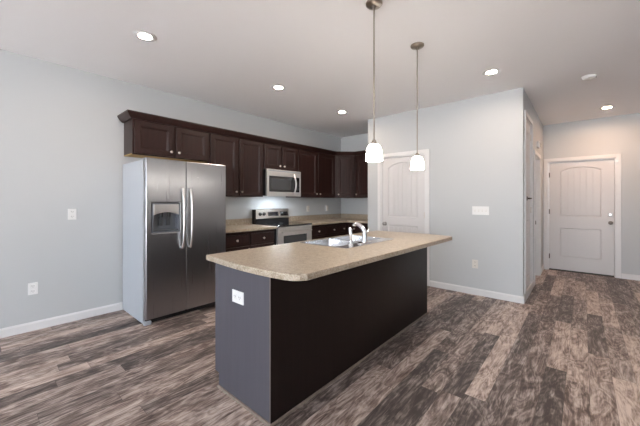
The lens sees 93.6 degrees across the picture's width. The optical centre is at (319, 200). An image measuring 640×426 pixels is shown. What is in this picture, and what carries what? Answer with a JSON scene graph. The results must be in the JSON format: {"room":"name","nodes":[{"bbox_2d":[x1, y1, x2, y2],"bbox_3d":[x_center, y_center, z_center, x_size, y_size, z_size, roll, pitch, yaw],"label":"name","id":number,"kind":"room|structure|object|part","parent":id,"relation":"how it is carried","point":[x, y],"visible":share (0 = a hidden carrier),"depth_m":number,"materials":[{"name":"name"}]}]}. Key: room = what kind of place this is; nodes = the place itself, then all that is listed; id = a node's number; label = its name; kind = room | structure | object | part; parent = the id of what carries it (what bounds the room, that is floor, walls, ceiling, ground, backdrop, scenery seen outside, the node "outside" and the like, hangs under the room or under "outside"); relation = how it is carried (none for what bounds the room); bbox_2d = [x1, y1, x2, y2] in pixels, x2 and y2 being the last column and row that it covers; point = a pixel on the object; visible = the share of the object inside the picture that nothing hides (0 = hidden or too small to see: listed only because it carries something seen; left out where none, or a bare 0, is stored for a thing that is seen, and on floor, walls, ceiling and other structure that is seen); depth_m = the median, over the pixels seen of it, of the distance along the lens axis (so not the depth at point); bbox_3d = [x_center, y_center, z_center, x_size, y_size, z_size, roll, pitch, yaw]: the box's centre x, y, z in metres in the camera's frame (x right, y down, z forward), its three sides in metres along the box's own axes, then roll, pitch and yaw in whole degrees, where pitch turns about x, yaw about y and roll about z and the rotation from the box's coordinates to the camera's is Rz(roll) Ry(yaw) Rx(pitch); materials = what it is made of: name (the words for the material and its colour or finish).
{"room":"kitchen","nodes":[
{"label":"kitchen","id":0,"kind":"room"},
{"bbox_2d":[0,49,340,328],"bbox_3d":[-2.886,-0.070,3.105,0.120,2.740,10.310,0,0,41],"label":"wall","id":1,"kind":"structure","parent":0,"point":[62,133],"depth_m":3.23,"materials":[{"name":"grey paint"}]},
{"bbox_2d":[28,282,37,294],"bbox_3d":[-2.880,0.880,3.013,0.010,0.118,0.074,0,0,41],"label":"wall outlet","id":2,"kind":"object","parent":1,"relation":"attached to","point":[32,287],"visible":1,"depth_m":3.01,"materials":[{"name":"white plastic"}]},
{"bbox_2d":[0,302,122,337],"bbox_3d":[-3.952,1.256,1.786,0.014,0.088,6.680,0,0,41],"label":"baseboard","id":3,"kind":"structure","parent":1,"relation":"attached to","point":[40,324],"depth_m":3.15,"materials":[{"name":"white paint"}]},
{"bbox_2d":[68,209,76,219],"bbox_3d":[-2.678,0.143,3.244,0.010,0.118,0.074,0,0,41],"label":"wall outlet","id":4,"kind":"object","parent":1,"relation":"attached to","point":[72,213],"visible":1,"depth_m":3.24,"materials":[{"name":"white plastic"}]},
{"bbox_2d":[124,119,208,162],"bbox_3d":[-1.922,-0.760,3.845,0.353,0.450,0.926,0,0,41],"label":"upper cabinet","id":5,"kind":"object","parent":1,"relation":"attached to","point":[142,139],"visible":1,"depth_m":3.67,"materials":[{"name":"brown wood"}]},
{"bbox_3d":[-1.972,-0.736,3.580,0.020,0.374,0.428,0,0,41],"label":"cabinet door","id":6,"kind":"part","parent":5,"relation":"part of","materials":[{"name":"brown wood"}]},
{"bbox_3d":[-1.948,-0.542,3.868,0.282,0.010,0.926,0,0,41],"label":"panel","id":7,"kind":"part","parent":5,"relation":"part of","materials":[{"name":"brown wood"}]},
{"bbox_3d":[-1.666,-0.736,3.929,0.020,0.374,0.428,0,0,41],"label":"cabinet door","id":8,"kind":"part","parent":5,"relation":"part of","materials":[{"name":"brown wood"}]},
{"bbox_2d":[204,133,262,196],"bbox_3d":[-1.313,-0.525,4.540,0.353,0.920,0.921,0,0,41],"label":"upper cabinet","id":9,"kind":"object","parent":1,"relation":"attached to","point":[242,159],"visible":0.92,"depth_m":4.46,"materials":[{"name":"brown wood"}]},
{"bbox_3d":[-1.362,-0.501,4.277,0.020,0.844,0.425,0,0,41],"label":"cabinet door","id":10,"kind":"part","parent":9,"relation":"part of","materials":[{"name":"brown wood"}]},
{"bbox_3d":[-1.058,-0.501,4.624,0.020,0.844,0.425,0,0,41],"label":"cabinet door","id":11,"kind":"part","parent":9,"relation":"part of","materials":[{"name":"brown wood"}]},
{"bbox_2d":[226,218,251,225],"bbox_3d":[-1.441,0.336,4.648,0.019,0.100,0.925,0,0,41],"label":"backsplash","id":12,"kind":"structure","parent":1,"relation":"attached to","point":[229,222],"depth_m":4.79,"materials":[{"name":"laminate"}]},
{"bbox_2d":[263,143,296,171],"bbox_3d":[-0.757,-0.750,5.175,0.353,0.470,0.765,0,0,41],"label":"upper cabinet","id":13,"kind":"object","parent":1,"relation":"attached to","point":[277,157],"visible":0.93,"depth_m":5.04,"materials":[{"name":"brown wood"}]},
{"bbox_3d":[-0.780,-0.726,4.941,0.020,0.394,0.347,0,0,41],"label":"cabinet door","id":14,"kind":"part","parent":13,"relation":"part of","materials":[{"name":"brown wood"}]},
{"bbox_2d":[263,169,300,196],"bbox_3d":[-0.713,-0.294,5.137,0.468,0.436,0.758,0,0,41],"label":"microwave","id":15,"kind":"object","parent":13,"relation":"attached to","point":[275,182],"visible":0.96,"depth_m":4.98,"materials":[{"name":"silver metal"}]},
{"bbox_3d":[-0.752,-0.300,5.171,0.362,0.424,0.758,0,0,41],"label":"casing","id":16,"kind":"part","parent":15,"relation":"part of","materials":[{"name":"black plastic"}]},
{"bbox_3d":[-0.654,-0.278,4.985,0.030,0.255,0.509,0,0,41],"label":"door glass","id":17,"kind":"part","parent":15,"relation":"part of","materials":[{"name":"black glass"}]},
{"bbox_3d":[-0.427,-0.282,5.164,0.075,0.356,0.026,0,0,41],"label":"handle","id":18,"kind":"part","parent":15,"relation":"part of","materials":[{"name":"silver metal"}]},
{"bbox_3d":[-0.430,-0.278,5.241,0.030,0.255,0.170,0,0,41],"label":"control panel","id":19,"kind":"part","parent":15,"relation":"part of","materials":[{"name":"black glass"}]},
{"bbox_3d":[-0.528,-0.726,5.229,0.020,0.394,0.347,0,0,41],"label":"cabinet door","id":20,"kind":"part","parent":13,"relation":"part of","materials":[{"name":"brown wood"}]},
{"bbox_2d":[296,149,334,197],"bbox_3d":[-0.148,-0.525,5.870,0.353,0.920,1.081,0,0,41],"label":"upper cabinet","id":21,"kind":"object","parent":1,"relation":"attached to","point":[317,170],"visible":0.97,"depth_m":5.74,"materials":[{"name":"brown wood"}]},
{"bbox_3d":[-0.223,-0.501,5.577,0.020,0.844,0.505,0,0,41],"label":"cabinet door","id":22,"kind":"part","parent":21,"relation":"part of","materials":[{"name":"brown wood"}]},
{"bbox_3d":[0.133,-0.501,5.984,0.020,0.844,0.505,0,0,41],"label":"cabinet door","id":23,"kind":"part","parent":21,"relation":"part of","materials":[{"name":"brown wood"}]},
{"bbox_2d":[335,156,354,197],"bbox_3d":[0.505,-0.525,6.423,0.607,0.920,0.607,0,0,41],"label":"upper cabinet","id":24,"kind":"object","parent":1,"relation":"attached to","point":[344,165],"visible":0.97,"depth_m":6.19,"materials":[{"name":"brown wood"}]},
{"bbox_2d":[117,109,366,155],"bbox_3d":[-0.736,-0.974,4.882,4.253,0.076,0.906,0,0,-36],"label":"crown molding","id":25,"kind":"structure","parent":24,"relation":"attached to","point":[125,116],"depth_m":4.18,"materials":[{"name":"brown wood"}]},
{"bbox_2d":[0,0,639,137],"bbox_3d":[0.414,-1.490,1.319,7.440,0.100,11.970,0,0,41],"label":"ceiling","id":26,"kind":"structure","parent":0,"point":[230,54],"depth_m":2.87,"materials":[{"name":"white paint"}]},
{"bbox_2d":[132,30,156,41],"bbox_3d":[-1.527,-1.436,2.621,0.188,0.008,0.188,0,0,41],"label":"recessed light","id":27,"kind":"object","parent":26,"relation":"in","point":[143,35],"visible":1,"depth_m":2.61,"materials":[{"name":"white paint"}]},
{"bbox_2d":[271,85,285,89],"bbox_3d":[-0.526,-1.436,3.810,0.188,0.008,0.188,0,0,41],"label":"recessed light","id":28,"kind":"object","parent":26,"relation":"in","point":[275,87],"visible":1,"depth_m":3.80,"materials":[{"name":"white"}]},
{"bbox_2d":[336,110,347,113],"bbox_3d":[0.357,-1.436,4.859,0.188,0.008,0.188,0,0,41],"label":"recessed light","id":29,"kind":"object","parent":26,"relation":"in","point":[340,111],"visible":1,"depth_m":4.86,"materials":[{"name":"white"}]},
{"bbox_2d":[366,0,382,161],"bbox_3d":[0.393,-0.866,2.184,0.122,1.148,0.122,0,0,41],"label":"pendant light","id":30,"kind":"object","parent":26,"relation":"hanging from","point":[374,152],"visible":1,"depth_m":2.18,"materials":[{"name":"white glass"}]},
{"bbox_3d":[0.393,-0.921,2.184,0.011,0.961,0.010,0,0,41],"label":"stem","id":31,"kind":"part","parent":30,"relation":"part of","materials":[{"name":"silver metal"}]},
{"bbox_3d":[0.393,-0.353,2.184,0.122,0.122,0.122,0,0,41],"label":"lamp shade","id":32,"kind":"part","parent":30,"relation":"part of","materials":[{"name":"white glass"}]},
{"bbox_2d":[410,42,423,169],"bbox_3d":[0.899,-0.866,2.775,0.122,1.148,0.122,0,0,41],"label":"pendant light","id":33,"kind":"object","parent":26,"relation":"hanging from","point":[417,163],"visible":1,"depth_m":2.75,"materials":[{"name":"white glass"}]},
{"bbox_3d":[0.899,-0.353,2.775,0.122,0.122,0.122,0,0,41],"label":"lamp shade","id":34,"kind":"part","parent":33,"relation":"part of","materials":[{"name":"white glass"}]},
{"bbox_3d":[0.899,-0.921,2.775,0.011,0.961,0.010,0,0,41],"label":"stem","id":35,"kind":"part","parent":33,"relation":"part of","materials":[{"name":"silver metal"}]},
{"bbox_2d":[482,68,500,75],"bbox_3d":[1.915,-1.436,3.353,0.188,0.008,0.188,0,0,41],"label":"recessed light","id":36,"kind":"object","parent":26,"relation":"in","point":[494,71],"visible":1,"depth_m":3.35,"materials":[{"name":"white"}]},
{"bbox_2d":[581,74,596,80],"bbox_3d":[3.107,-1.420,3.467,0.136,0.040,0.136,0,0,41],"label":"smoke detector","id":37,"kind":"object","parent":26,"relation":"attached to","point":[589,77],"visible":1,"depth_m":3.44,"materials":[{"name":"white plastic"}]},
{"bbox_2d":[599,106,614,109],"bbox_3d":[4.421,-1.436,4.626,0.188,0.008,0.188,0,0,41],"label":"recessed light","id":38,"kind":"object","parent":26,"relation":"in","point":[605,107],"visible":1,"depth_m":4.62,"materials":[{"name":"white paint"}]},
{"bbox_2d":[0,269,639,425],"bbox_3d":[0.711,1.350,1.657,7.440,0.100,12.870,0,0,41],"label":"floor","id":39,"kind":"structure","parent":0,"point":[568,355],"depth_m":2.26,"materials":[{"name":"brown wood"}]},
{"bbox_2d":[123,157,225,325],"bbox_3d":[-1.740,0.422,3.654,0.810,1.756,0.925,0,0,41],"label":"refrigerator","id":40,"kind":"object","parent":39,"relation":"on","point":[174,211],"visible":0.93,"depth_m":3.35,"materials":[{"name":"grey metal"}]},
{"bbox_3d":[-1.682,0.392,3.267,0.073,1.684,0.416,0,0,41],"label":"freezer door","id":41,"kind":"part","parent":40,"relation":"part of","materials":[{"name":"silver metal"}]},
{"bbox_3d":[-1.677,0.093,3.257,0.069,0.113,0.259,0,0,41],"label":"control panel","id":42,"kind":"part","parent":40,"relation":"part of","materials":[{"name":"silver metal"}]},
{"bbox_3d":[-1.522,0.193,3.343,0.072,0.675,0.027,0,0,41],"label":"handle","id":43,"kind":"part","parent":40,"relation":"part of","materials":[{"name":"silver metal"}]},
{"bbox_3d":[-1.462,0.193,3.411,0.072,0.675,0.027,0,0,41],"label":"handle","id":44,"kind":"part","parent":40,"relation":"part of","materials":[{"name":"silver metal"}]},
{"bbox_3d":[-1.377,0.392,3.615,0.073,1.684,0.500,0,0,41],"label":"fridge door","id":45,"kind":"part","parent":40,"relation":"part of","materials":[{"name":"silver metal"}]},
{"bbox_2d":[226,229,273,251],"bbox_3d":[-1.204,0.862,4.448,0.638,0.874,0.916,0,0,41],"label":"base cabinet","id":46,"kind":"object","parent":39,"relation":"on","point":[235,241],"visible":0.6,"depth_m":4.25,"materials":[{"name":"brown wood"}]},
{"bbox_3d":[-1.141,0.539,4.096,0.020,0.142,0.434,0,0,41],"label":"drawer","id":47,"kind":"part","parent":46,"relation":"part of","materials":[{"name":"brown wood"}]},
{"bbox_3d":[-1.141,0.902,4.096,0.020,0.535,0.434,0,0,41],"label":"cabinet door","id":48,"kind":"part","parent":46,"relation":"part of","materials":[{"name":"brown wood"}]},
{"bbox_2d":[226,218,276,232],"bbox_3d":[-1.204,0.355,4.442,0.647,0.138,0.927,0,0,41],"label":"countertop","id":49,"kind":"structure","parent":46,"relation":"on","point":[232,225],"depth_m":4.54,"materials":[{"name":"stone"}]},
{"bbox_3d":[-0.842,0.539,4.438,0.020,0.142,0.422,0,0,41],"label":"drawer","id":50,"kind":"part","parent":46,"relation":"part of","materials":[{"name":"brown wood"}]},
{"bbox_3d":[-0.842,0.902,4.438,0.020,0.535,0.422,0,0,41],"label":"cabinet door","id":51,"kind":"part","parent":46,"relation":"part of","materials":[{"name":"brown wood"}]},
{"bbox_2d":[252,209,311,244],"bbox_3d":[-0.610,0.720,5.046,0.708,1.159,0.764,0,0,41],"label":"range","id":52,"kind":"object","parent":39,"relation":"on","point":[286,231],"visible":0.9,"depth_m":4.99,"materials":[{"name":"silver metal"}]},
{"bbox_3d":[-1.090,0.260,4.959,0.096,0.236,0.002,0,0,41],"label":"trim","id":53,"kind":"part","parent":52,"relation":"part of","materials":[{"name":"black plastic"}]},
{"bbox_3d":[-0.841,0.220,5.249,0.090,0.159,0.760,0,0,41],"label":"control panel","id":54,"kind":"part","parent":52,"relation":"part of","materials":[{"name":"silver metal"}]},
{"bbox_2d":[255,222,311,227],"bbox_3d":[-0.604,0.391,5.042,0.582,0.026,0.762,0,0,41],"label":"cooktop","id":55,"kind":"object","parent":52,"relation":"in","point":[279,224],"depth_m":4.96,"materials":[{"name":"black glass"}]},
{"bbox_3d":[-0.406,0.758,4.868,0.046,0.653,0.754,0,0,41],"label":"oven door","id":56,"kind":"part","parent":52,"relation":"part of","materials":[{"name":"silver metal"}]},
{"bbox_3d":[-0.367,0.485,4.834,0.063,0.026,0.642,0,0,41],"label":"oven handle","id":57,"kind":"part","parent":52,"relation":"part of","materials":[{"name":"silver metal"}]},
{"bbox_2d":[215,247,428,425],"bbox_3d":[0.241,0.862,2.806,0.652,0.875,2.335,0,0,41],"label":"kitchen island","id":58,"kind":"object","parent":39,"relation":"on","point":[288,341],"visible":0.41,"depth_m":2.03,"materials":[{"name":"black wood"}]},
{"bbox_2d":[232,289,243,304],"bbox_3d":[-0.531,0.621,1.939,0.124,0.080,0.010,0,0,41],"label":"wall outlet","id":59,"kind":"object","parent":58,"relation":"attached to","point":[237,296],"visible":1,"depth_m":1.93,"materials":[{"name":"white plastic"}]},
{"bbox_3d":[-0.512,0.862,1.942,0.598,0.874,0.020,0,0,41],"label":"panel","id":60,"kind":"part","parent":58,"relation":"part of","materials":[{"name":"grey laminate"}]},
{"bbox_3d":[0.269,1.290,2.781,0.577,0.020,2.335,0,0,41],"label":"shoe molding","id":61,"kind":"part","parent":58,"relation":"part of","materials":[{"name":"brown wood"}]},
{"bbox_2d":[206,231,451,280],"bbox_3d":[0.326,0.405,2.723,0.977,0.038,2.423,0,0,41],"label":"island countertop","id":62,"kind":"structure","parent":58,"relation":"on","point":[295,261],"depth_m":2.13,"materials":[{"name":"laminate"}]},
{"bbox_2d":[300,235,392,248],"bbox_3d":[0.279,0.473,2.899,0.545,0.185,0.820,0,0,41],"label":"sink","id":63,"kind":"object","parent":62,"relation":"in","point":[341,241],"visible":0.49,"depth_m":2.97,"materials":[{"name":"silver metal"}]},
{"bbox_3d":[0.117,0.474,2.778,0.400,0.184,0.368,0,0,41],"label":"bowl","id":64,"kind":"part","parent":63,"relation":"part of","materials":[{"name":"silver metal"}]},
{"bbox_2d":[348,227,353,245],"bbox_3d":[0.263,0.302,2.568,0.049,0.158,0.047,0,0,41],"label":"sprayer","id":65,"kind":"object","parent":63,"relation":"on","point":[349,228],"visible":1,"depth_m":2.56,"materials":[{"name":"silver metal"}]},
{"bbox_3d":[0.378,0.474,3.076,0.400,0.184,0.368,0,0,41],"label":"bowl","id":66,"kind":"part","parent":63,"relation":"part of","materials":[{"name":"silver metal"}]},
{"bbox_2d":[352,222,371,243],"bbox_3d":[0.368,0.286,2.755,0.153,0.189,0.200,0,0,41],"label":"faucet","id":67,"kind":"object","parent":62,"relation":"on","point":[364,232],"visible":1,"depth_m":2.71,"materials":[{"name":"silver metal"}]},
{"bbox_3d":[0.363,0.246,2.755,0.146,0.109,0.042,0,0,38],"label":"spout","id":68,"kind":"part","parent":67,"relation":"part of","materials":[{"name":"silver metal"}]},
{"bbox_2d":[312,223,345,239],"bbox_3d":[-0.041,0.862,5.776,0.638,0.874,1.081,0,0,41],"label":"base cabinet","id":69,"kind":"object","parent":39,"relation":"on","point":[337,229],"visible":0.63,"depth_m":5.56,"materials":[{"name":"brown wood"}]},
{"bbox_3d":[-0.032,0.539,5.362,0.020,0.142,0.426,0,0,41],"label":"drawer","id":70,"kind":"part","parent":69,"relation":"part of","materials":[{"name":"brown wood"}]},
{"bbox_3d":[-0.032,0.902,5.362,0.020,0.535,0.426,0,0,41],"label":"cabinet door","id":71,"kind":"part","parent":69,"relation":"part of","materials":[{"name":"brown wood"}]},
{"bbox_2d":[288,214,367,224],"bbox_3d":[0.403,0.355,5.792,1.287,0.138,1.691,0,0,41],"label":"countertop","id":72,"kind":"structure","parent":69,"relation":"on","point":[322,219],"depth_m":6.04,"materials":[{"name":"laminate"}]},
{"bbox_3d":[0.252,0.539,5.687,0.020,0.142,0.392,0,0,41],"label":"drawer","id":73,"kind":"part","parent":69,"relation":"part of","materials":[{"name":"brown wood"}]},
{"bbox_3d":[0.252,0.902,5.687,0.020,0.535,0.392,0,0,41],"label":"cabinet door","id":74,"kind":"part","parent":69,"relation":"part of","materials":[{"name":"brown wood"}]},
{"bbox_3d":[0.455,0.539,5.919,0.020,0.142,0.181,0,0,41],"label":"drawer","id":75,"kind":"part","parent":69,"relation":"part of","materials":[{"name":"brown wood"}]},
{"bbox_2d":[346,222,367,234],"bbox_3d":[0.749,0.862,6.188,1.287,0.874,0.638,0,0,41],"label":"base cabinet","id":76,"kind":"object","parent":39,"relation":"on","point":[356,229],"visible":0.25,"depth_m":5.87,"materials":[{"name":"brown wood"}]},
{"bbox_3d":[0.683,0.539,5.875,0.300,0.142,0.020,0,0,41],"label":"drawer","id":77,"kind":"part","parent":76,"relation":"part of","materials":[{"name":"brown wood"}]},
{"bbox_2d":[341,133,367,213],"bbox_3d":[1.001,-0.070,6.474,1.290,2.740,0.120,0,0,41],"label":"wall","id":78,"kind":"structure","parent":0,"point":[357,142],"depth_m":6.61,"materials":[{"name":"grey paint"}]},
{"bbox_2d":[355,155,367,197],"bbox_3d":[1.073,-0.525,6.094,0.677,0.920,0.353,0,0,41],"label":"upper cabinet","id":79,"kind":"object","parent":78,"relation":"attached to","point":[361,165],"visible":0.45,"depth_m":6.11,"materials":[{"name":"brown wood"}]},
{"bbox_2d":[368,88,523,295],"bbox_3d":[1.750,-0.070,4.608,2.296,2.740,0.120,0,0,41],"label":"wall","id":80,"kind":"structure","parent":0,"point":[476,144],"depth_m":4.21,"materials":[{"name":"grey paint"}]},
{"bbox_2d":[378,149,429,285],"bbox_3d":[1.359,0.252,4.913,0.898,2.097,0.176,0,0,41],"label":"door","id":81,"kind":"structure","parent":80,"relation":"in","point":[403,192],"depth_m":4.88,"materials":[{"name":"white paint"}]},
{"bbox_2d":[472,259,477,268],"bbox_3d":[2.152,0.875,4.170,0.074,0.118,0.010,0,0,41],"label":"wall outlet","id":82,"kind":"object","parent":80,"relation":"attached to","point":[474,262],"visible":1,"depth_m":4.17,"materials":[{"name":"white plastic"}]},
{"bbox_2d":[429,280,523,303],"bbox_3d":[1.711,1.256,4.553,2.310,0.088,0.014,0,0,41],"label":"baseboard","id":83,"kind":"structure","parent":80,"relation":"attached to","point":[491,294],"depth_m":4.13,"materials":[{"name":"white paint"}]},
{"bbox_2d":[472,206,488,214],"bbox_3d":[2.202,0.131,4.120,0.198,0.114,0.018,0,0,41],"label":"light switch","id":84,"kind":"object","parent":80,"relation":"attached to","point":[476,210],"visible":1,"depth_m":4.11,"materials":[{"name":"white plastic"}]},
{"bbox_2d":[524,90,542,293],"bbox_3d":[3.415,-0.070,4.858,0.120,2.740,2.450,0,0,41],"label":"wall","id":85,"kind":"structure","parent":0,"point":[537,124],"depth_m":4.91,"materials":[{"name":"grey paint"}]},
{"bbox_2d":[524,110,532,293],"bbox_3d":[2.866,0.009,4.196,0.165,2.372,0.764,0,0,41],"label":"door","id":86,"kind":"structure","parent":85,"relation":"in","point":[528,124],"depth_m":4.26,"materials":[{"name":"white paint"}]},
{"bbox_2d":[523,264,543,303],"bbox_3d":[3.426,1.256,4.769,0.014,0.088,2.570,0,0,41],"label":"baseboard","id":87,"kind":"structure","parent":85,"relation":"attached to","point":[530,289],"depth_m":4.24,"materials":[{"name":"white paint"}]},
{"bbox_2d":[534,149,540,280],"bbox_3d":[3.537,0.252,4.985,0.136,2.097,0.874,0,0,41],"label":"door","id":88,"kind":"structure","parent":85,"relation":"in","point":[537,157],"depth_m":5.23,"materials":[{"name":"white paint"}]},
{"bbox_2d":[543,113,639,277],"bbox_3d":[5.667,-0.070,4.595,3.854,2.740,0.120,0,0,41],"label":"wall","id":89,"kind":"structure","parent":0,"point":[620,134],"depth_m":5.04,"materials":[{"name":"grey paint"}]},
{"bbox_2d":[544,154,620,277],"bbox_3d":[4.694,0.252,5.422,1.047,2.097,0.156,0,0,41],"label":"door","id":90,"kind":"structure","parent":89,"relation":"in","point":[582,194],"depth_m":5.38,"materials":[{"name":"white paint"}]},
{"bbox_2d":[622,273,639,280],"bbox_3d":[6.020,1.256,4.196,2.556,0.088,0.014,0,0,41],"label":"baseboard","id":91,"kind":"structure","parent":89,"relation":"attached to","point":[624,276],"depth_m":4.96,"materials":[{"name":"white paint"}]}
]}

